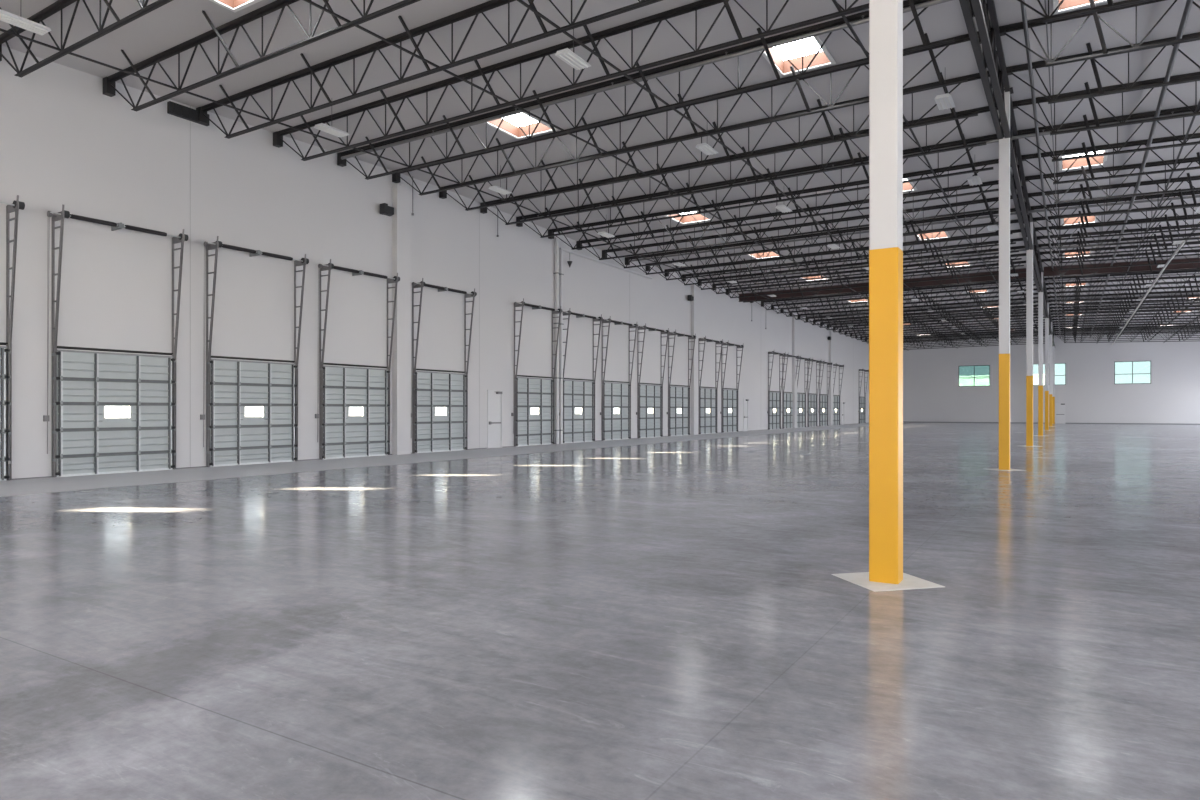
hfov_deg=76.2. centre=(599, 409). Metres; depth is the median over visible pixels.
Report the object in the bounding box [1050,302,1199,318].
joist
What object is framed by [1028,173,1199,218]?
joist
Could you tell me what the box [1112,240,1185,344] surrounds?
pipe
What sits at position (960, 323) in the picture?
joist
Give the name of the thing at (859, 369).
door track
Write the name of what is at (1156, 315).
joist
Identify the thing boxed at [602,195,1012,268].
joist
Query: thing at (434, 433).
door
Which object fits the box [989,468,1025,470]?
pad
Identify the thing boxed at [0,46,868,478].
wall
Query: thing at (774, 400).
door
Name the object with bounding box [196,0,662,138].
joist
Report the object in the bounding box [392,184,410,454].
column
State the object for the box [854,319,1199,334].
branch
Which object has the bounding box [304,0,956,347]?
bridging angle
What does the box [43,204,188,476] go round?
door track
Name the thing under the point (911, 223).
joist
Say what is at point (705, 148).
light
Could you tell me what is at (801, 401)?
door
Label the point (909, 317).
joist
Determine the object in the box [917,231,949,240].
skylight
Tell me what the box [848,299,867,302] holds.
skylight
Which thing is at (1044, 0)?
conduit
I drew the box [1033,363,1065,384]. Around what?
window
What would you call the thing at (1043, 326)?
joist
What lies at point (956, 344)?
joist
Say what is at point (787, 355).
door track
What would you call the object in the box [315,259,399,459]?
door track
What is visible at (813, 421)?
door
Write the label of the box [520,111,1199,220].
branch
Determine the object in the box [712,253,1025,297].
joist
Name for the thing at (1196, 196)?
branch
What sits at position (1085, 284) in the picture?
skylight
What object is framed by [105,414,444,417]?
ground
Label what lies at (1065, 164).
skylight
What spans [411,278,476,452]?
door track
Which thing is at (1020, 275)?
beam
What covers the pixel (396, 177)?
joist
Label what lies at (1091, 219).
skylight
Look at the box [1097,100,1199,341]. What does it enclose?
bridging angle
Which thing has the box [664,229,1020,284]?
joist
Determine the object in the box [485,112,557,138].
skylight
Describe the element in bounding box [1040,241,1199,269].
joist
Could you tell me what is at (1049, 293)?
joist
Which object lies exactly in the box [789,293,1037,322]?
joist
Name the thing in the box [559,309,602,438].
door track
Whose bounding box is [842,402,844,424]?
door
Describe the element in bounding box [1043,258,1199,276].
beam
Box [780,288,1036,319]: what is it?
joist
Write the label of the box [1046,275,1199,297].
joist
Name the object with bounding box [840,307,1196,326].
branch
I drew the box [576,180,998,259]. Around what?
joist
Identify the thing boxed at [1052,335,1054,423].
steel column
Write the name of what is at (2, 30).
bridging angle
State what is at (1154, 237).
joist
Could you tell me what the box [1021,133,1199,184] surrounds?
joist
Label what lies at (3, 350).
door
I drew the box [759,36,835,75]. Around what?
skylight
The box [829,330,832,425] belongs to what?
trim
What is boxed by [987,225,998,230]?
light
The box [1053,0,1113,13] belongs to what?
skylight
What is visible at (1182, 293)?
branch
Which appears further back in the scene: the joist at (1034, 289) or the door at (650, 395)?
the joist at (1034, 289)
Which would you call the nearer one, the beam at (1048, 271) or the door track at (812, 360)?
the beam at (1048, 271)
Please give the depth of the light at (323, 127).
20.13 m
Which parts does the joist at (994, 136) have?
bearing seat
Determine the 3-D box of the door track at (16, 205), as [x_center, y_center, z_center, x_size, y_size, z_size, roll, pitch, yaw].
[-13.703,-1.566,15.670,0.520,6.272,3.170,0,0,31]
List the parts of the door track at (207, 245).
hand chain, bearing plate, bearing plate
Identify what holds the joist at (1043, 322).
attached to the ceiling
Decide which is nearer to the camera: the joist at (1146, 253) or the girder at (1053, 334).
the joist at (1146, 253)
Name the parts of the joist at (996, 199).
bearing seat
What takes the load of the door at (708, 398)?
in the wall at (71, 144)
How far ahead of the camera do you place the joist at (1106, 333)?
81.06 m
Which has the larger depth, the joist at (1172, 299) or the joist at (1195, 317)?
the joist at (1195, 317)
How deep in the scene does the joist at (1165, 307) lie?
62.09 m
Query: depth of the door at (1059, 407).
87.01 m
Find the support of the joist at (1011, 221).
attached to the ceiling
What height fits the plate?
0.300 m
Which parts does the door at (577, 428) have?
rail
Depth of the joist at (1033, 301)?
63.12 m
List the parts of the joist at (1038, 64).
bearing seat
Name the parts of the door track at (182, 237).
hand chain, bearing plate, bearing plate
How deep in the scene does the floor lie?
5.42 m
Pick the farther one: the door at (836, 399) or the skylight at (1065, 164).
the door at (836, 399)
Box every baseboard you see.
[11,423,858,479]
[903,421,1199,424]
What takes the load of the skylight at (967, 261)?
attached to the ceiling
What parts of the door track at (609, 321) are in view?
hand chain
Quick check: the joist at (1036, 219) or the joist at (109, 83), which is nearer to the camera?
the joist at (109, 83)
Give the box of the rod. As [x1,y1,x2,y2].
[411,176,413,215]
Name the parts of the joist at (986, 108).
bearing seat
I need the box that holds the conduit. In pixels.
[1044,0,1063,322]
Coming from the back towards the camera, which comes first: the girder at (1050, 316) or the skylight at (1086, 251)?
the girder at (1050, 316)
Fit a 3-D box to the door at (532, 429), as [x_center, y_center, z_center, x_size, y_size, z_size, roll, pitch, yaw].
[-2.868,0.083,33.731,0.150,2.975,2.760,0,0,31]
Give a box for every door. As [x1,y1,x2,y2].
[0,346,9,480]
[55,349,174,476]
[209,359,296,466]
[322,365,389,458]
[415,371,466,452]
[487,390,501,447]
[516,377,553,446]
[563,380,594,442]
[603,382,630,440]
[639,384,662,437]
[670,386,689,435]
[700,388,716,433]
[723,389,737,432]
[743,399,748,430]
[769,392,780,429]
[784,393,792,428]
[797,394,805,427]
[809,394,817,426]
[820,395,827,425]
[833,396,839,424]
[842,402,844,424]
[860,397,865,423]
[1055,403,1064,423]
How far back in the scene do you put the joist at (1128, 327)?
75.47 m
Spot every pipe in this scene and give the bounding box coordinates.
[553,237,559,443]
[559,248,651,443]
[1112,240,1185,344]
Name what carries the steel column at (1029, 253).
on the pad
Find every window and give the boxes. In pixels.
[959,365,989,386]
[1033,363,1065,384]
[1114,361,1150,383]
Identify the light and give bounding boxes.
[0,9,50,34]
[314,123,348,137]
[488,165,511,194]
[555,19,590,69]
[597,231,614,237]
[672,262,685,266]
[696,143,717,154]
[775,205,791,212]
[827,244,839,248]
[934,93,954,109]
[967,176,981,185]
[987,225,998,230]
[1172,222,1183,244]
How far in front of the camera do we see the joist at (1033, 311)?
69.30 m
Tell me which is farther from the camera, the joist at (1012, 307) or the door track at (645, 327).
the joist at (1012, 307)
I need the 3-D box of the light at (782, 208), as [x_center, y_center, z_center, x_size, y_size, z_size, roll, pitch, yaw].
[6.786,-7.812,28.212,0.380,0.908,0.840,0,0,31]
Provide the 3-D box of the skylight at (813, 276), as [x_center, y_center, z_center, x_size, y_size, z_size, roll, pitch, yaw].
[13.556,-8.583,48.406,1.490,0.495,1.790,0,0,31]
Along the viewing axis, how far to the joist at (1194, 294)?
56.31 m
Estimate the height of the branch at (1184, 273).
0.692 m
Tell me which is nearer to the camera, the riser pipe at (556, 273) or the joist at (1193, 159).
the joist at (1193, 159)
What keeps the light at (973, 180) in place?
hanging from the ceiling
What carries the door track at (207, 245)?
attached to the wall at (71, 144)
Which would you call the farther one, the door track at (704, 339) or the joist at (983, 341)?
the joist at (983, 341)
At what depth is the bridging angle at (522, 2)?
18.38 m
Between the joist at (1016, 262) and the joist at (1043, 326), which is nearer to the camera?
the joist at (1016, 262)
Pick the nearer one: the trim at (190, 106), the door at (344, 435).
the trim at (190, 106)
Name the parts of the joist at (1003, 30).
bearing seat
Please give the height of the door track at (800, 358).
6.272 m
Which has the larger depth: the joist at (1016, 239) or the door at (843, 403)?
the door at (843, 403)
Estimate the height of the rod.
1.392 m
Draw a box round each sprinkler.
[1020,0,1060,338]
[1090,0,1192,337]
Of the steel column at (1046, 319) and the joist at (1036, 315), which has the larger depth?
the joist at (1036, 315)
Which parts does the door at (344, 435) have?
rail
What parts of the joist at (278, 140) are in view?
bearing seat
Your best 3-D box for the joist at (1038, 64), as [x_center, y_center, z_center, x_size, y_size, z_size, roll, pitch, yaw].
[17.635,-7.705,13.980,18.291,1.513,0.740,0,0,31]
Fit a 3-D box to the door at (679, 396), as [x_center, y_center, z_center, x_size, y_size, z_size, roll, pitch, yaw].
[4.800,0.083,46.249,0.150,2.975,2.760,0,0,31]
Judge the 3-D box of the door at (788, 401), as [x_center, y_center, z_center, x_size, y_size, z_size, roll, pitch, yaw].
[15.837,0.083,64.267,0.150,2.975,2.760,0,0,31]
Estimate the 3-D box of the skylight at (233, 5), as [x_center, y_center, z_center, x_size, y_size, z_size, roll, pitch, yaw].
[-7.264,-8.332,14.418,1.490,0.495,1.790,0,0,31]
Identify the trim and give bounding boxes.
[190,106,190,466]
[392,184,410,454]
[479,202,479,447]
[691,285,697,434]
[792,318,796,427]
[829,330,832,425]
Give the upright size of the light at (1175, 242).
0.908 m
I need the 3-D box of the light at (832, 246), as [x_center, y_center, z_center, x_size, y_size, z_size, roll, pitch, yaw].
[10.460,-7.709,34.210,0.380,0.908,0.840,0,0,31]
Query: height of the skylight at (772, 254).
0.495 m
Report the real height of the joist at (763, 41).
1.134 m
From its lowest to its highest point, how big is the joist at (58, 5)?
1.134 m
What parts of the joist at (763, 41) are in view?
bearing seat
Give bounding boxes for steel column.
[869,0,902,583]
[999,87,1013,469]
[1026,220,1034,445]
[1038,271,1043,435]
[1045,301,1049,429]
[1049,321,1052,425]
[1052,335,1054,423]
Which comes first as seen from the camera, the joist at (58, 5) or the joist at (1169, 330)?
the joist at (58, 5)
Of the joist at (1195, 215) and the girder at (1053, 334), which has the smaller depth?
the joist at (1195, 215)
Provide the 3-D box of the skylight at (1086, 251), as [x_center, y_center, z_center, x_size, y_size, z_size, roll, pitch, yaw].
[25.601,-8.602,41.028,1.340,0.495,1.790,0,0,31]
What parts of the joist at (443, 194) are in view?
bearing seat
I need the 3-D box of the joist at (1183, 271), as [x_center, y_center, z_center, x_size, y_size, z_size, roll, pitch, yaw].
[36.006,-7.685,43.970,18.291,1.513,0.740,0,0,31]
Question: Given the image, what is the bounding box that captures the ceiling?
[0,0,1199,342]
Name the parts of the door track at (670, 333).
hand chain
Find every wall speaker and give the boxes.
[380,203,393,215]
[688,295,693,300]
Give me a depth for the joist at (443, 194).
22.78 m
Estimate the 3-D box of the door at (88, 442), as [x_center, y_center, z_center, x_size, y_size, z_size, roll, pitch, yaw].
[-11.931,0.083,18.936,0.150,2.975,2.760,0,0,31]
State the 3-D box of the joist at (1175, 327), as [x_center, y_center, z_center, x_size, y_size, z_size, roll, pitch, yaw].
[55.601,-7.671,75.960,18.291,1.513,0.740,0,0,31]
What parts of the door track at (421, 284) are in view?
hand chain, bearing plate, bearing plate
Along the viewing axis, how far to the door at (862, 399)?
87.46 m
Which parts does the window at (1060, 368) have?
frame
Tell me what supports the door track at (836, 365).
attached to the wall at (71, 144)
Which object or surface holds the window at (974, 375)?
in the wall at (932, 392)
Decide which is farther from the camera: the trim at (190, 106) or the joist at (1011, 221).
the joist at (1011, 221)
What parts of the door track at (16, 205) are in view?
bearing plate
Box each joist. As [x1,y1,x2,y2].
[0,0,172,77]
[103,0,420,111]
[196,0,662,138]
[273,0,868,160]
[337,0,953,179]
[392,31,978,195]
[439,71,989,210]
[480,106,997,224]
[516,134,997,237]
[548,159,998,249]
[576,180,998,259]
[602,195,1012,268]
[625,208,1020,274]
[646,219,1018,279]
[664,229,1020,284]
[682,238,1022,289]
[698,246,1024,293]
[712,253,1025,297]
[726,261,1025,302]
[750,280,1025,309]
[761,278,1033,313]
[771,284,1035,316]
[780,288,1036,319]
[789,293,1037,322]
[798,297,1037,324]
[806,301,1037,327]
[813,304,1037,329]
[820,308,1037,331]
[827,311,1037,333]
[833,314,1043,335]
[839,317,1043,337]
[845,319,1044,339]
[850,322,1044,341]
[856,325,1044,342]
[860,326,1044,342]
[866,328,1044,344]
[903,330,1044,346]
[903,333,1044,347]
[903,335,1044,349]
[999,0,1199,66]
[1006,32,1199,103]
[1012,72,1199,135]
[1017,0,1153,22]
[1017,105,1199,161]
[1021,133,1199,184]
[1025,152,1199,203]
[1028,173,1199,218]
[1030,189,1199,229]
[1033,202,1199,239]
[1035,214,1199,248]
[1037,224,1199,256]
[1038,233,1199,263]
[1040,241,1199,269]
[1041,249,1199,276]
[1045,270,1199,292]
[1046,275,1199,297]
[1046,280,1199,301]
[1047,285,1199,305]
[1048,270,1199,287]
[1048,290,1199,309]
[1049,294,1199,312]
[1049,298,1199,315]
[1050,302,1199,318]
[1050,305,1199,321]
[1051,309,1199,324]
[1052,312,1198,326]
[1052,315,1199,329]
[1053,317,1199,331]
[1053,321,1199,333]
[1053,322,1199,335]
[1054,325,1199,337]
[1054,327,1199,339]
[1054,330,1199,340]
[1055,332,1194,342]
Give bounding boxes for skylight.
[210,0,261,11]
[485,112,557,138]
[663,210,712,223]
[748,252,781,258]
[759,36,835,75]
[801,276,828,280]
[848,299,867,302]
[903,177,916,191]
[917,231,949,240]
[943,261,971,267]
[967,290,988,292]
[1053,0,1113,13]
[1059,149,1108,170]
[1061,216,1097,225]
[1063,251,1091,257]
[1064,283,1087,286]
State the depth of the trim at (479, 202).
30.65 m
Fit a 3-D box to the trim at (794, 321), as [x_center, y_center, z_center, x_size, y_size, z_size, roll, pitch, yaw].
[16.654,-3.130,65.496,0.240,9.400,0.700,0,0,31]
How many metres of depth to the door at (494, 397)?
31.48 m
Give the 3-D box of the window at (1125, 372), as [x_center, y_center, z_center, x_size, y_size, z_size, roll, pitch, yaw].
[58.184,-4.060,83.576,3.320,2.500,0.120,0,0,31]
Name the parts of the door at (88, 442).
rail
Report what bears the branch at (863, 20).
attached to the sprinkler at (1188, 5)
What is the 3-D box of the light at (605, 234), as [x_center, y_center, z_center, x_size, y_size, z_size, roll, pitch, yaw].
[0.262,-7.766,32.208,0.380,0.908,0.840,0,0,31]
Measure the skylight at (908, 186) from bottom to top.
0.495 m
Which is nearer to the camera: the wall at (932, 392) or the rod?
the rod
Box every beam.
[738,267,1034,301]
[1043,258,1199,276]
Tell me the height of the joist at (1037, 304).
1.134 m
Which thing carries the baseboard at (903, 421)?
attached to the wall at (932, 392)
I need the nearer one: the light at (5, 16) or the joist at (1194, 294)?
the light at (5, 16)
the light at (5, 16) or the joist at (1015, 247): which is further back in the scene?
the joist at (1015, 247)
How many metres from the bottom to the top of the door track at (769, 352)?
6.272 m
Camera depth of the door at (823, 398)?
73.58 m
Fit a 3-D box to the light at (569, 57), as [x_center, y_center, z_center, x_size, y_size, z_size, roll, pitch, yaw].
[-0.562,-7.825,16.216,0.380,0.908,0.840,0,0,31]
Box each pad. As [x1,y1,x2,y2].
[831,572,944,591]
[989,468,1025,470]
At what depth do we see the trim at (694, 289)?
47.77 m
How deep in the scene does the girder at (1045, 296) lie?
53.14 m
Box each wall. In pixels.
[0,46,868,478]
[903,334,1199,423]
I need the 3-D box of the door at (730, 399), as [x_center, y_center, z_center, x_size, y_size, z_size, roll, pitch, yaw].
[9.046,0.083,53.181,0.150,2.975,2.760,0,0,31]
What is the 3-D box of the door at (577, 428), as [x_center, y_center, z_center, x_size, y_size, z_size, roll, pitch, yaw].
[-1.024,0.083,36.741,0.150,2.975,2.760,0,0,31]
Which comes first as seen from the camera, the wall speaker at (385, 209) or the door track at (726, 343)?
the wall speaker at (385, 209)
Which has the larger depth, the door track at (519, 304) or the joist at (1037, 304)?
the joist at (1037, 304)
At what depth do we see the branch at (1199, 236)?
39.73 m
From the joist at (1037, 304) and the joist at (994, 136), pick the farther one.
the joist at (1037, 304)
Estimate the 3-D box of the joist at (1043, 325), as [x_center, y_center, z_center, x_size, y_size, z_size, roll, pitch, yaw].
[36.098,-7.866,79.664,18.600,1.134,0.750,0,0,31]
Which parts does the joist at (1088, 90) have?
bearing seat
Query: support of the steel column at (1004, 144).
on the pad at (997, 468)
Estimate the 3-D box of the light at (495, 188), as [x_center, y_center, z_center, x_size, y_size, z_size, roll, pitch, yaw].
[-3.412,-7.919,26.210,0.380,0.908,0.840,0,0,31]
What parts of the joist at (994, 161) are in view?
bearing seat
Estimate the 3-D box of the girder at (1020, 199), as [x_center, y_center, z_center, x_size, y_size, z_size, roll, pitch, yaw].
[14.571,-7.626,26.525,0.290,1.496,15.242,0,0,31]
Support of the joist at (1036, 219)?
attached to the ceiling
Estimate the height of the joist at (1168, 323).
1.513 m
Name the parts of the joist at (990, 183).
bearing seat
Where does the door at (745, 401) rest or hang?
in the wall at (71, 144)
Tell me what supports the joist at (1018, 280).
attached to the ceiling
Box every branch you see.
[341,0,951,159]
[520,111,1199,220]
[629,195,1199,261]
[704,236,1199,281]
[764,273,1199,304]
[801,293,1199,316]
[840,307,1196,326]
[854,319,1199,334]
[908,329,1198,339]
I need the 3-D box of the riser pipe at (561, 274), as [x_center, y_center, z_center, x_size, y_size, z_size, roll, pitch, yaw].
[0.514,-2.960,39.176,0.210,9.060,9.090,0,0,31]
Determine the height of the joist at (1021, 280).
1.134 m
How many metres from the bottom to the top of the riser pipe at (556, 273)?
9.450 m
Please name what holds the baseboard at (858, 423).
attached to the wall at (71, 144)
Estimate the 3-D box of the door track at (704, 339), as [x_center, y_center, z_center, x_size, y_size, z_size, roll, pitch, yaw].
[7.212,-1.566,49.814,0.520,6.272,3.170,0,0,31]
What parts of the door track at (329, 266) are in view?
hand chain, bearing plate, bearing plate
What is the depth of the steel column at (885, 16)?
6.92 m
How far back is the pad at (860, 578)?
6.89 m
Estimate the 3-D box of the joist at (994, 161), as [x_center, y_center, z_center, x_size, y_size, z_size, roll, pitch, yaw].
[5.481,-7.715,29.680,18.600,1.134,0.750,0,0,31]
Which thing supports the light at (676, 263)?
hanging from the ceiling
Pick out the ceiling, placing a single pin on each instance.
(176, 22)
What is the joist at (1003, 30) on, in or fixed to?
attached to the ceiling
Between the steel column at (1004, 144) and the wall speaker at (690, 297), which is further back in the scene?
the wall speaker at (690, 297)
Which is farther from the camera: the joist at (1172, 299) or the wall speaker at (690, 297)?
the joist at (1172, 299)
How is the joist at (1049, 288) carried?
attached to the ceiling
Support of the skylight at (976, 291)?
attached to the ceiling
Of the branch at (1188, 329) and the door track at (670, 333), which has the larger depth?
the branch at (1188, 329)
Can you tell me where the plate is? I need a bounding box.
[167,101,208,125]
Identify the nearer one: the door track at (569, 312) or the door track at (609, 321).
the door track at (569, 312)
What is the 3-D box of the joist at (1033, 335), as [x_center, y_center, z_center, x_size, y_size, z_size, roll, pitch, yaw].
[42.222,-7.861,89.660,18.600,1.134,0.750,0,0,31]
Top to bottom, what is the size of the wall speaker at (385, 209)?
0.340 m
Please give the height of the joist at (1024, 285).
1.134 m
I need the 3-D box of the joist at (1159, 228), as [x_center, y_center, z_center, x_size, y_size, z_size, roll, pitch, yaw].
[28.657,-7.606,31.974,18.291,1.513,0.740,0,0,31]
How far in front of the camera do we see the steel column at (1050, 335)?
71.91 m
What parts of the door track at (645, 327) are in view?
hand chain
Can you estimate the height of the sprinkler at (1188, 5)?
0.514 m
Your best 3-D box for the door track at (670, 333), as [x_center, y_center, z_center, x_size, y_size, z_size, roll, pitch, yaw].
[4.950,-1.566,46.121,0.520,6.272,3.170,0,0,31]
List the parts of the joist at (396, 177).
bearing seat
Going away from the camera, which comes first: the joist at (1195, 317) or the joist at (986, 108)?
the joist at (986, 108)
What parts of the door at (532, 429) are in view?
rail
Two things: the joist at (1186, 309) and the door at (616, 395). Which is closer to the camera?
the door at (616, 395)
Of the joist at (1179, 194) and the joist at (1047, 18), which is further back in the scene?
the joist at (1179, 194)
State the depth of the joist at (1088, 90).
19.71 m
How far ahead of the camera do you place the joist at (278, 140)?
17.52 m
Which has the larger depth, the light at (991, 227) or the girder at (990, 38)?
the light at (991, 227)
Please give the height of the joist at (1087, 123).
1.513 m
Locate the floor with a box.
[0,422,1199,799]
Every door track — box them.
[0,195,24,479]
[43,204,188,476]
[200,236,308,466]
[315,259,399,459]
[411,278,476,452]
[511,298,561,446]
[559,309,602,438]
[600,316,637,440]
[636,323,668,437]
[667,330,695,435]
[698,336,722,433]
[720,340,743,432]
[767,351,785,429]
[782,354,798,428]
[797,357,810,425]
[807,359,821,426]
[818,361,831,425]
[833,364,843,395]
[858,369,868,423]
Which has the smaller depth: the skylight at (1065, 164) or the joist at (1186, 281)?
the skylight at (1065, 164)
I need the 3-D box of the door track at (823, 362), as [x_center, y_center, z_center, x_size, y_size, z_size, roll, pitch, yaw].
[21.655,-1.566,73.392,0.520,6.272,3.170,0,0,31]
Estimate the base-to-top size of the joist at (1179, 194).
1.513 m
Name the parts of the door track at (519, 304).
hand chain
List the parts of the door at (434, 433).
rail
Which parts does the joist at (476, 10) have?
bearing seat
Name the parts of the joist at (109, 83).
bearing seat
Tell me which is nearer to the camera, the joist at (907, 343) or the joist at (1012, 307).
the joist at (1012, 307)
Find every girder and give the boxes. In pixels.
[959,0,1009,138]
[1010,93,1032,249]
[1033,222,1042,291]
[1043,272,1048,317]
[1049,306,1051,334]
[1052,322,1054,345]
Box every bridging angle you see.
[0,28,908,350]
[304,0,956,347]
[517,0,985,346]
[832,0,1024,332]
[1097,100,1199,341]
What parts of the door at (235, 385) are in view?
rail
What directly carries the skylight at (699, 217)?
attached to the ceiling
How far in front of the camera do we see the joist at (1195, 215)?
33.13 m
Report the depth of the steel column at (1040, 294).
45.92 m
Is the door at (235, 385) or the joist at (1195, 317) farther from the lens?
the joist at (1195, 317)
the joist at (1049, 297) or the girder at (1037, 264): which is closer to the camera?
the girder at (1037, 264)
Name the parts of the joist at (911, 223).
bearing seat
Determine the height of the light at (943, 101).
0.908 m
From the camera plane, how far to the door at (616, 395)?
39.87 m
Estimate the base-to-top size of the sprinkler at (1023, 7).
0.489 m
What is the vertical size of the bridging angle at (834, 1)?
0.444 m
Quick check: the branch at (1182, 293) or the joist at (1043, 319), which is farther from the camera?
the joist at (1043, 319)
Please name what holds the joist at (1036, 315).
attached to the ceiling
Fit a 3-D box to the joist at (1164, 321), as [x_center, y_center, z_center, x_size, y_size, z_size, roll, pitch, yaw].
[51.927,-7.674,69.962,18.291,1.513,0.740,0,0,31]
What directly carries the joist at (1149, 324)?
attached to the ceiling
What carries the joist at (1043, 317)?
attached to the ceiling
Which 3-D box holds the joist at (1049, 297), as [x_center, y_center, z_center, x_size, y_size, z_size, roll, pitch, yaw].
[40.904,-7.682,51.968,18.291,1.513,0.740,0,0,31]

